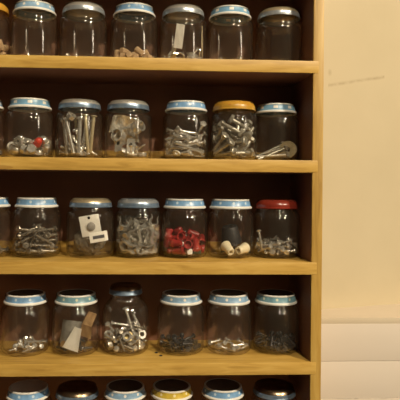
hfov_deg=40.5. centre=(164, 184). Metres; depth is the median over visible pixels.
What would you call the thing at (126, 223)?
clip
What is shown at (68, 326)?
paper scrap
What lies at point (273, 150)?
bolt
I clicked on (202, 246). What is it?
connector
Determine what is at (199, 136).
screw
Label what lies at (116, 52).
plug
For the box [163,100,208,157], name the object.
glass jar
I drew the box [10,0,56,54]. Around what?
glass jar
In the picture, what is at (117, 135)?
plate
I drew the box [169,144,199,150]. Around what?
screw
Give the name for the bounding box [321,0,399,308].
wall
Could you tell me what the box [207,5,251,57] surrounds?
glass jar
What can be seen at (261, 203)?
glass jar
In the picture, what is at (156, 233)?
clip
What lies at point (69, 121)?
bolt
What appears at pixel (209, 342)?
screw
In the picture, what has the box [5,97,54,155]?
glass jar
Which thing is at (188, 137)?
screw
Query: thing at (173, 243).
connector
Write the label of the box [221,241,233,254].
spool
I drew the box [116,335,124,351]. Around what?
screw
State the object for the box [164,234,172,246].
connector
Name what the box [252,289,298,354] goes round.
glass jar
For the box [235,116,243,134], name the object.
bolt
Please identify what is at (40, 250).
screw
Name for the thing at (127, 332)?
nut
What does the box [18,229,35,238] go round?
screw
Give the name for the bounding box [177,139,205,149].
screw
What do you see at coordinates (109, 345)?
nut
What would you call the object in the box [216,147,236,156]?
bolt
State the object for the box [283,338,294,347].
screw
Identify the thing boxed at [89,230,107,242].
label card
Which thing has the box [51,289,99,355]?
glass jar
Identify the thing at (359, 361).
baseboard
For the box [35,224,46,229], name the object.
screw
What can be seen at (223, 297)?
glass jar
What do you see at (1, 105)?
glass jar
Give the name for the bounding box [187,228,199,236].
connector
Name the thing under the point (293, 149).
washer
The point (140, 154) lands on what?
nut
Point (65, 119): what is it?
bolt
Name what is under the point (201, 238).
connector
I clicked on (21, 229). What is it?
screw
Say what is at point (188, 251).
plug
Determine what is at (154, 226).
clip
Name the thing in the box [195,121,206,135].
screw
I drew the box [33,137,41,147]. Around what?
connector
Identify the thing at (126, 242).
clip
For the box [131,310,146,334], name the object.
screw
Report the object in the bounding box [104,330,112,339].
nut
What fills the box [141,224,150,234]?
clip
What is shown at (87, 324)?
scrap
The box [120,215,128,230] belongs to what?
clip
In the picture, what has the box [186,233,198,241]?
connector
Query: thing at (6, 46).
plug
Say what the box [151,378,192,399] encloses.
glass jar
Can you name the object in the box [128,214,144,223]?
clip
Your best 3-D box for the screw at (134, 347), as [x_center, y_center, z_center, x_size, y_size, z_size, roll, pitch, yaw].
[-0.045,0.203,0.680,0.008,0.008,0.027,1,0,-40]
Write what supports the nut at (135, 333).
in the glass jar at (118, 288)
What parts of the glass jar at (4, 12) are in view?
lid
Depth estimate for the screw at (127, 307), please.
0.67 m
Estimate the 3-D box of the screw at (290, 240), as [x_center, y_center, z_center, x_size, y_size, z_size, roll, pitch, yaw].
[0.149,0.072,0.686,0.027,0.011,0.008,1,0,25]
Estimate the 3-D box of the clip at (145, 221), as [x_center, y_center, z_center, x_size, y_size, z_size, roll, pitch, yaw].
[-0.028,0.049,0.690,0.023,0.014,0.014,1,0,-22]
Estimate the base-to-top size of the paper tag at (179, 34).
0.031 m
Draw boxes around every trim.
[321,304,399,317]
[321,318,399,323]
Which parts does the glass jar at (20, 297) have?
lid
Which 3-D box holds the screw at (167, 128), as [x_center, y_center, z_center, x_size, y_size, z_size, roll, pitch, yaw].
[0.020,-0.068,0.697,0.039,0.017,0.009,1,0,13]
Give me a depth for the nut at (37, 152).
0.68 m
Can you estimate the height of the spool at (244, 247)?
0.014 m
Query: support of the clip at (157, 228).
in the glass jar at (123, 202)
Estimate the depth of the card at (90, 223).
0.67 m
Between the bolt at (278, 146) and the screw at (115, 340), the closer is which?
the screw at (115, 340)
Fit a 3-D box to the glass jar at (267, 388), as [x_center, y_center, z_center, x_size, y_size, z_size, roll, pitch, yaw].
[0.141,0.294,0.698,0.059,0.074,0.059,1,0,-14]
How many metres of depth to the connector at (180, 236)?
0.68 m
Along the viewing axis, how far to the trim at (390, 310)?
0.76 m
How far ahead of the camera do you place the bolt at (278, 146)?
0.71 m
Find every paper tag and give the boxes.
[174,23,184,48]
[201,26,202,56]
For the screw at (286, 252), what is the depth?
0.68 m
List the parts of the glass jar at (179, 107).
lid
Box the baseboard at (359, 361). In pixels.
[321,324,399,399]
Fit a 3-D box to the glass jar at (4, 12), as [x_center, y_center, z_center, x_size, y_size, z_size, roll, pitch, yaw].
[-0.224,-0.190,0.680,0.059,0.074,0.059,1,0,-19]
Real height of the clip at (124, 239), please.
0.022 m
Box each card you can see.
[79,214,100,236]
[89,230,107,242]
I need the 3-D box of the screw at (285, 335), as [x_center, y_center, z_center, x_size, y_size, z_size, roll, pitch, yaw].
[0.160,0.198,0.688,0.018,0.017,0.007,1,0,-7]
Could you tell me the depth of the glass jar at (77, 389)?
0.67 m
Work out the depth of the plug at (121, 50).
0.67 m
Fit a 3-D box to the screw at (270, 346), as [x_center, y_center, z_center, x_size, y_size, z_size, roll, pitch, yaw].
[0.135,0.199,0.682,0.007,0.012,0.021,1,0,23]
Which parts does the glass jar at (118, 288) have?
lid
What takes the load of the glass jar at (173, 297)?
on the shelving unit
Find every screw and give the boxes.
[14,233,33,241]
[14,240,26,246]
[16,225,33,233]
[17,247,37,252]
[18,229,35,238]
[19,230,39,242]
[20,228,35,232]
[22,242,28,248]
[23,336,27,346]
[26,338,46,343]
[27,248,45,253]
[29,242,50,248]
[33,232,52,243]
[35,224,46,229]
[36,225,55,231]
[37,247,53,253]
[39,237,57,242]
[45,232,57,238]
[56,346,66,351]
[71,135,82,150]
[79,346,92,350]
[82,145,97,155]
[104,334,117,342]
[105,321,113,330]
[111,320,128,325]
[113,344,119,351]
[114,328,118,335]
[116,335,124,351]
[118,341,133,349]
[122,306,134,337]
[127,345,137,350]
[128,324,144,330]
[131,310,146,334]
[136,328,141,350]
[160,334,169,340]
[160,340,172,346]
[165,132,178,155]
[165,134,190,140]
[166,126,192,135]
[166,149,191,156]
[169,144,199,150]
[173,139,199,145]
[174,141,202,156]
[175,142,203,155]
[176,127,197,134]
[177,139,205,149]
[178,339,194,344]
[180,130,206,150]
[180,341,192,346]
[184,333,195,339]
[191,134,201,140]
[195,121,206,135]
[207,339,219,345]
[230,343,243,347]
[232,242,237,252]
[254,335,268,342]
[256,229,262,249]
[256,344,268,349]
[257,243,272,252]
[262,240,280,246]
[265,338,280,346]
[268,336,272,348]
[272,238,292,245]
[272,246,284,252]
[273,243,290,249]
[276,238,297,244]
[281,339,287,350]
[283,334,295,345]
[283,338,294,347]
[284,245,292,254]
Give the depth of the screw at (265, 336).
0.70 m
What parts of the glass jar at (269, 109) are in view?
lid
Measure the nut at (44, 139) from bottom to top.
0.013 m
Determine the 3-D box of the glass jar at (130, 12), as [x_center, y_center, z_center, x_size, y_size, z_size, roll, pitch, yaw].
[-0.039,-0.188,0.689,0.060,0.074,0.060,1,0,43]
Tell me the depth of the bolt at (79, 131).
0.67 m
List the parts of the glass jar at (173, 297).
lid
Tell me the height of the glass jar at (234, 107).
0.074 m
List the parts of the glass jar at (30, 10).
lid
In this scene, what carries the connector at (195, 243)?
in the glass jar at (173, 203)
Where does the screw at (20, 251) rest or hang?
in the glass jar at (23, 202)
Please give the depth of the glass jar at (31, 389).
0.67 m
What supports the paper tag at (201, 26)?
in the glass jar at (185, 14)
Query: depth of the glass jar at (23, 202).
0.66 m
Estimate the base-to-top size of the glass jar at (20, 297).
0.074 m
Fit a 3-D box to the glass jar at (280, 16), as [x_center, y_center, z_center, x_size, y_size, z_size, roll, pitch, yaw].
[0.146,-0.187,0.698,0.059,0.074,0.059,1,0,17]
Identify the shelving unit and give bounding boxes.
[0,0,323,399]
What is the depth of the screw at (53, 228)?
0.67 m
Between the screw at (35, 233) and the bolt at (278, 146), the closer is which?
the screw at (35, 233)
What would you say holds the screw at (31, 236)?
in the glass jar at (23, 202)
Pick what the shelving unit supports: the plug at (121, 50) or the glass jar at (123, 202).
the glass jar at (123, 202)
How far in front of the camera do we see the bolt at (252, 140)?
0.68 m
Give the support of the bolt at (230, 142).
in the glass jar at (234, 107)
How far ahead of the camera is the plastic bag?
0.68 m
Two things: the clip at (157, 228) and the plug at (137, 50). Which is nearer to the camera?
the plug at (137, 50)
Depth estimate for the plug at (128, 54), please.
0.66 m
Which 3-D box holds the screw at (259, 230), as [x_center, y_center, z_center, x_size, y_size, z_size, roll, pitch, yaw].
[0.122,0.070,0.689,0.007,0.025,0.015,1,0,-24]
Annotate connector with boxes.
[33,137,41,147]
[164,228,173,238]
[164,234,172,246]
[167,247,177,253]
[169,239,182,247]
[172,246,185,254]
[174,228,185,234]
[176,232,186,241]
[184,240,191,248]
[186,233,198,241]
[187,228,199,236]
[192,238,200,250]
[198,234,205,244]
[199,244,204,252]
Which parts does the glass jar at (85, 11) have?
lid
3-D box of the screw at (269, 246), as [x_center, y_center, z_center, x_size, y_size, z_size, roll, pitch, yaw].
[0.125,0.080,0.685,0.007,0.014,0.026,1,0,-39]
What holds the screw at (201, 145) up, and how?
in the glass jar at (179, 107)
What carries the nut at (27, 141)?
in the glass jar at (23, 104)
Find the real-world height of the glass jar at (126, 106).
0.074 m
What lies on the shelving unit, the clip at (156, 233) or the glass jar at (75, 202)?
the glass jar at (75, 202)
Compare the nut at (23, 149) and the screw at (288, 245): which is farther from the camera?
the screw at (288, 245)
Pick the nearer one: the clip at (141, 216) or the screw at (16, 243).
the screw at (16, 243)
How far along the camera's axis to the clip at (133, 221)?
0.67 m
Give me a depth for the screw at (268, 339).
0.69 m
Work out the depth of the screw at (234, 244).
0.68 m
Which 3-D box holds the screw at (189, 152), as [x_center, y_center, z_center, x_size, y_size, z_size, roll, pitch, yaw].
[0.015,-0.041,0.679,0.040,0.009,0.009,1,0,36]
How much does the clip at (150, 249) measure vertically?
0.006 m
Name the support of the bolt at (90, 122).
in the glass jar at (66, 105)
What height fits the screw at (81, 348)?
0.008 m
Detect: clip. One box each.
[116,225,133,234]
[117,215,128,229]
[117,236,130,252]
[119,240,135,254]
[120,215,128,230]
[122,220,139,237]
[122,230,136,247]
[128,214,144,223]
[128,217,137,230]
[130,232,143,243]
[132,241,141,252]
[135,244,152,253]
[137,218,151,227]
[137,227,148,244]
[140,247,156,253]
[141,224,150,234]
[144,227,154,243]
[147,231,158,248]
[148,214,158,228]
[153,223,159,239]
[167,46,177,57]
[187,52,201,58]
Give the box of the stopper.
[221,224,241,245]
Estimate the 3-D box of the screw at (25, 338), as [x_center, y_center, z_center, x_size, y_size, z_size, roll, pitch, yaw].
[-0.180,0.201,0.693,0.008,0.008,0.027,1,0,-9]
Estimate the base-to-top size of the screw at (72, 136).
0.020 m
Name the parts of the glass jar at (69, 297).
lid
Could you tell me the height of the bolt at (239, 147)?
0.013 m
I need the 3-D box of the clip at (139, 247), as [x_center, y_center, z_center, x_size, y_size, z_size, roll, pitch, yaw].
[-0.034,0.076,0.686,0.014,0.021,0.022,1,0,19]
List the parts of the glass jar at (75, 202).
lid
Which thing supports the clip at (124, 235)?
in the glass jar at (123, 202)
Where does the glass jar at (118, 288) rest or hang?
on the shelving unit
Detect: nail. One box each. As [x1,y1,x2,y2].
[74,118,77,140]
[82,114,89,153]
[89,115,96,154]
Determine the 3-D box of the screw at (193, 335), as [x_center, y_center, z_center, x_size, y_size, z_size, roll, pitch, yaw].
[0.031,0.198,0.704,0.007,0.007,0.022,1,0,45]
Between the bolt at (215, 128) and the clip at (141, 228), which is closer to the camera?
the clip at (141, 228)
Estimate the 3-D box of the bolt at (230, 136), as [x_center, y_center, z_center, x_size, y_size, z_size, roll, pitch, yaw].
[0.086,-0.061,0.680,0.030,0.014,0.011,1,0,12]
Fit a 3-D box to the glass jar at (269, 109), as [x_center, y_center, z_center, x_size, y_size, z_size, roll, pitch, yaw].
[0.145,-0.067,0.707,0.059,0.074,0.059,1,0,-28]
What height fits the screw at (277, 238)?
0.009 m
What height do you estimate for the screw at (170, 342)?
0.011 m
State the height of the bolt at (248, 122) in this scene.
0.023 m
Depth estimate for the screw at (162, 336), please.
0.70 m
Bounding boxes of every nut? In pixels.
[10,146,19,153]
[13,137,23,146]
[19,144,27,153]
[24,138,32,144]
[27,144,36,153]
[33,151,42,154]
[40,136,47,145]
[41,144,51,152]
[66,111,75,120]
[76,151,84,155]
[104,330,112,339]
[106,339,112,349]
[122,331,131,340]
[131,332,140,343]
[137,329,145,338]
[138,152,145,156]
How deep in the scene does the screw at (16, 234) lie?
0.67 m
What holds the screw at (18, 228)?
in the glass jar at (23, 202)
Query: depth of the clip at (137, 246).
0.67 m
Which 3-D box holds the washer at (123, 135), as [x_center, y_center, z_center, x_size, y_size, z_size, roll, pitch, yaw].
[-0.059,-0.062,0.682,0.017,0.018,0.012,1,0,31]
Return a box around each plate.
[109,114,138,137]
[113,128,139,145]
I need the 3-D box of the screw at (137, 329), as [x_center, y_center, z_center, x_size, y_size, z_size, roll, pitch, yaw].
[-0.032,0.192,0.673,0.008,0.027,0.007,1,0,28]
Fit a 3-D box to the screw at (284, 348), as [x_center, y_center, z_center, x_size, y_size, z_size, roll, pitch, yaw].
[0.150,0.202,0.682,0.006,0.011,0.021,1,0,6]
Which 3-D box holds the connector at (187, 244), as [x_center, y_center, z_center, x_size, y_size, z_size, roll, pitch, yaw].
[0.029,0.073,0.674,0.011,0.012,0.016,1,0,3]
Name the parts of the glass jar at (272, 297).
lid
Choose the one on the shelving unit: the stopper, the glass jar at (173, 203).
the glass jar at (173, 203)
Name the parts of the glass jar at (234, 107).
lid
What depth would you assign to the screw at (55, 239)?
0.68 m
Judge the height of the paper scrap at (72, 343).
0.029 m
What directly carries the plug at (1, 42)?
in the glass jar at (4, 12)
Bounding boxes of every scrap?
[59,319,81,343]
[63,327,81,351]
[81,311,96,338]
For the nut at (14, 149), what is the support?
in the glass jar at (23, 104)
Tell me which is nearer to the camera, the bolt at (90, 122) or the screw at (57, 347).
the screw at (57, 347)
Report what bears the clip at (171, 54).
in the glass jar at (185, 14)
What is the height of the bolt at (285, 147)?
0.021 m
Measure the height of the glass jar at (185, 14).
0.074 m
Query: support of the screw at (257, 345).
in the glass jar at (272, 297)
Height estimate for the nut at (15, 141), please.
0.012 m
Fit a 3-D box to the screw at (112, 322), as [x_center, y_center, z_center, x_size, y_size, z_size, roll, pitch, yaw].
[-0.057,0.180,0.702,0.027,0.008,0.008,1,0,17]
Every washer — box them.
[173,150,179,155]
[279,141,296,157]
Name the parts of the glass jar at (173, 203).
lid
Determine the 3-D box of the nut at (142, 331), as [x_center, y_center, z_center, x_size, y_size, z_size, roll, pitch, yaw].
[-0.030,0.189,0.682,0.012,0.012,0.009,1,0,-29]
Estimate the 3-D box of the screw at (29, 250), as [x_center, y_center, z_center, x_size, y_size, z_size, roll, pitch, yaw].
[-0.157,0.081,0.667,0.026,0.008,0.008,1,0,-39]
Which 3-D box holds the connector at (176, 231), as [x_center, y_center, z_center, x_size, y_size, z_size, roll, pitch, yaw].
[0.018,0.063,0.695,0.011,0.013,0.017,1,0,-36]
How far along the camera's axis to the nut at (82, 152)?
0.67 m
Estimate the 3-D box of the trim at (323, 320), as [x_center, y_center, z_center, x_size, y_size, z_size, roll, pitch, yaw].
[1.024,0.189,0.760,1.679,0.008,0.001,1,0,-3]
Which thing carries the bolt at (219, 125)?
in the glass jar at (234, 107)
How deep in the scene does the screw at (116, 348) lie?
0.67 m
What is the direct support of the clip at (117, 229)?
in the glass jar at (123, 202)
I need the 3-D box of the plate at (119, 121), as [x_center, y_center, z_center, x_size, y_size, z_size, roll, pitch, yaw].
[-0.052,-0.074,0.683,0.037,0.028,0.021,1,0,-15]
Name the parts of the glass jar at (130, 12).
lid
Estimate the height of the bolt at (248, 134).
0.020 m
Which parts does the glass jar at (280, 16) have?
lid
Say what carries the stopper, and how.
in the glass jar at (216, 203)
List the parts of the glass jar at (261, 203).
lid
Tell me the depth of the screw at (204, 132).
0.69 m
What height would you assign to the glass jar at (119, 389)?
0.074 m
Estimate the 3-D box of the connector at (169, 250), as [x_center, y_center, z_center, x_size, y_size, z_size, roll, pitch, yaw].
[0.010,0.081,0.681,0.016,0.011,0.011,1,0,-32]
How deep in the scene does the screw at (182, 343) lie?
0.67 m
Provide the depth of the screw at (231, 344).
0.69 m
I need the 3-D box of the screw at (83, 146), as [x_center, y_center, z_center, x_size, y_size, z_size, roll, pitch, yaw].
[-0.096,-0.044,0.686,0.008,0.013,0.026,1,0,36]
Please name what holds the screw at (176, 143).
in the glass jar at (179, 107)
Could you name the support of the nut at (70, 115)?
in the glass jar at (66, 105)
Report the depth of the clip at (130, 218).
0.68 m
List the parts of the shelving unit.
shelf, shelf, shelf, shelf, panel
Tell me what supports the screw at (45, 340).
in the glass jar at (20, 297)
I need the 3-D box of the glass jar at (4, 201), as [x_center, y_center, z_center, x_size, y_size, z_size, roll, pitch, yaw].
[-0.223,0.052,0.680,0.059,0.074,0.059,1,0,44]
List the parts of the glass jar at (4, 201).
lid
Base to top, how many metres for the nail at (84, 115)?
0.050 m
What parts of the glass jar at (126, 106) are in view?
angle bracket, lid, angle bracket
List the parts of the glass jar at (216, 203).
lid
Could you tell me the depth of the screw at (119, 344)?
0.67 m
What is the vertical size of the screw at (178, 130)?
0.009 m
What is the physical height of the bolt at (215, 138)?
0.020 m
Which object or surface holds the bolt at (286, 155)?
in the glass jar at (269, 109)
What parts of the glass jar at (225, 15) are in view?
lid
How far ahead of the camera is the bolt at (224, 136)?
0.67 m
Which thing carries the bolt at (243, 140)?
in the glass jar at (234, 107)
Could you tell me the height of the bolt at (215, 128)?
0.014 m
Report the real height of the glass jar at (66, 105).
0.074 m
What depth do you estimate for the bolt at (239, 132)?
0.66 m
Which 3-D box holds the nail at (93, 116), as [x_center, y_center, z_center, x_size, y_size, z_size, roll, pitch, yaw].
[-0.090,-0.062,0.679,0.010,0.050,0.008,1,0,33]
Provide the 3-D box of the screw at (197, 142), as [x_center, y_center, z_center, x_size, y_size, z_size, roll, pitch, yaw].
[0.025,-0.053,0.680,0.040,0.009,0.009,1,0,25]
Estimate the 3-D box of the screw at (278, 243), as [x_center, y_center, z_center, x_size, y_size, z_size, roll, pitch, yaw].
[0.134,0.074,0.684,0.027,0.010,0.007,1,0,42]
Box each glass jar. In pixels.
[0,3,9,54]
[0,100,4,155]
[0,197,12,256]
[0,289,49,356]
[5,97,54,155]
[6,379,50,399]
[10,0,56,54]
[11,197,60,257]
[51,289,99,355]
[55,99,103,156]
[55,379,98,399]
[59,1,107,55]
[66,198,114,257]
[102,282,148,355]
[104,99,151,157]
[104,379,146,399]
[110,2,157,57]
[116,198,159,258]
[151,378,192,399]
[157,289,204,355]
[159,4,206,58]
[161,198,207,258]
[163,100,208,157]
[202,378,243,399]
[205,289,251,354]
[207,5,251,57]
[207,199,253,258]
[210,100,257,157]
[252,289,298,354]
[252,378,295,399]
[253,103,298,158]
[253,199,299,258]
[255,6,300,59]
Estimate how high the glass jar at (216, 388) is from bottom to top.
0.074 m
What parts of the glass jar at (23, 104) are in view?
lid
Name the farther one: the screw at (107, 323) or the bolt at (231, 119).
the screw at (107, 323)
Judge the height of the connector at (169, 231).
0.017 m
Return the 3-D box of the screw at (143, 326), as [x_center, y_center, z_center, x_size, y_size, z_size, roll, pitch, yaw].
[-0.036,0.180,0.680,0.022,0.008,0.006,1,0,-3]
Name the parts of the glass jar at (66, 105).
lid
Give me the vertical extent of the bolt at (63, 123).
0.046 m
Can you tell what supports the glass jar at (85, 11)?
on the shelving unit
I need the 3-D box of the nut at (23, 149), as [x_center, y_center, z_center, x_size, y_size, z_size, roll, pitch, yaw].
[-0.173,-0.044,0.661,0.010,0.012,0.012,1,0,6]
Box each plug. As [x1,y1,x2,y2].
[0,39,4,50]
[2,44,8,51]
[114,50,119,56]
[119,48,128,53]
[125,51,132,56]
[134,47,144,56]
[185,248,191,254]
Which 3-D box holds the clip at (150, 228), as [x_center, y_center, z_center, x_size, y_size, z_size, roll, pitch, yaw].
[-0.020,0.063,0.674,0.012,0.022,0.007,1,0,35]
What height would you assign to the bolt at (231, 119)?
0.021 m
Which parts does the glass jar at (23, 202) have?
lid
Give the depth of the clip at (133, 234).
0.67 m
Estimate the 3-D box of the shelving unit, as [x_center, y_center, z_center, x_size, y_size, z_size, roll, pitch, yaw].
[-0.084,0.444,0.686,0.536,1.810,0.100,1,0,-3]
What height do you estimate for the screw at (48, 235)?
0.008 m
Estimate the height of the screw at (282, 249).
0.008 m
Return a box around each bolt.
[60,118,68,154]
[62,117,75,153]
[67,119,71,154]
[76,117,83,153]
[81,119,89,150]
[86,120,95,154]
[212,123,233,132]
[212,126,223,142]
[212,132,228,150]
[214,138,234,154]
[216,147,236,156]
[217,120,236,138]
[221,121,243,137]
[224,131,240,140]
[225,136,247,145]
[225,144,243,150]
[228,114,250,130]
[234,148,253,156]
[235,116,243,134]
[239,137,254,156]
[240,119,252,136]
[243,127,254,139]
[256,151,289,157]
[258,145,287,159]
[258,147,289,154]
[262,141,282,152]
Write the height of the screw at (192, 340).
0.007 m
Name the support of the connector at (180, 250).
in the glass jar at (173, 203)
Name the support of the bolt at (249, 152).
in the glass jar at (234, 107)
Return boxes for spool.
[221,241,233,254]
[235,243,249,254]
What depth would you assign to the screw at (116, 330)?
0.69 m
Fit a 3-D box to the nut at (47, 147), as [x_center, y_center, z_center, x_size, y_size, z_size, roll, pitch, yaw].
[-0.150,-0.047,0.681,0.014,0.013,0.012,1,0,6]
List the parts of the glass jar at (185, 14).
lid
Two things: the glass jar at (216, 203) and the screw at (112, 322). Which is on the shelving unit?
the glass jar at (216, 203)
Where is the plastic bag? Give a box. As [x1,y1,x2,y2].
[74,230,105,252]
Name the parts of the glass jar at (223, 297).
lid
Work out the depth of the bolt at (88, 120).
0.69 m
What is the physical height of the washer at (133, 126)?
0.019 m
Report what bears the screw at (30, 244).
in the glass jar at (23, 202)
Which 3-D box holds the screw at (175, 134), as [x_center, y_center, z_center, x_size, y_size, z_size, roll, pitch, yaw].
[0.007,-0.052,0.684,0.009,0.030,0.032,1,0,-31]
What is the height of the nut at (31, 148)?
0.013 m
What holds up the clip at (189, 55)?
in the glass jar at (185, 14)
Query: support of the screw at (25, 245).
in the glass jar at (23, 202)
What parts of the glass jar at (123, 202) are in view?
lid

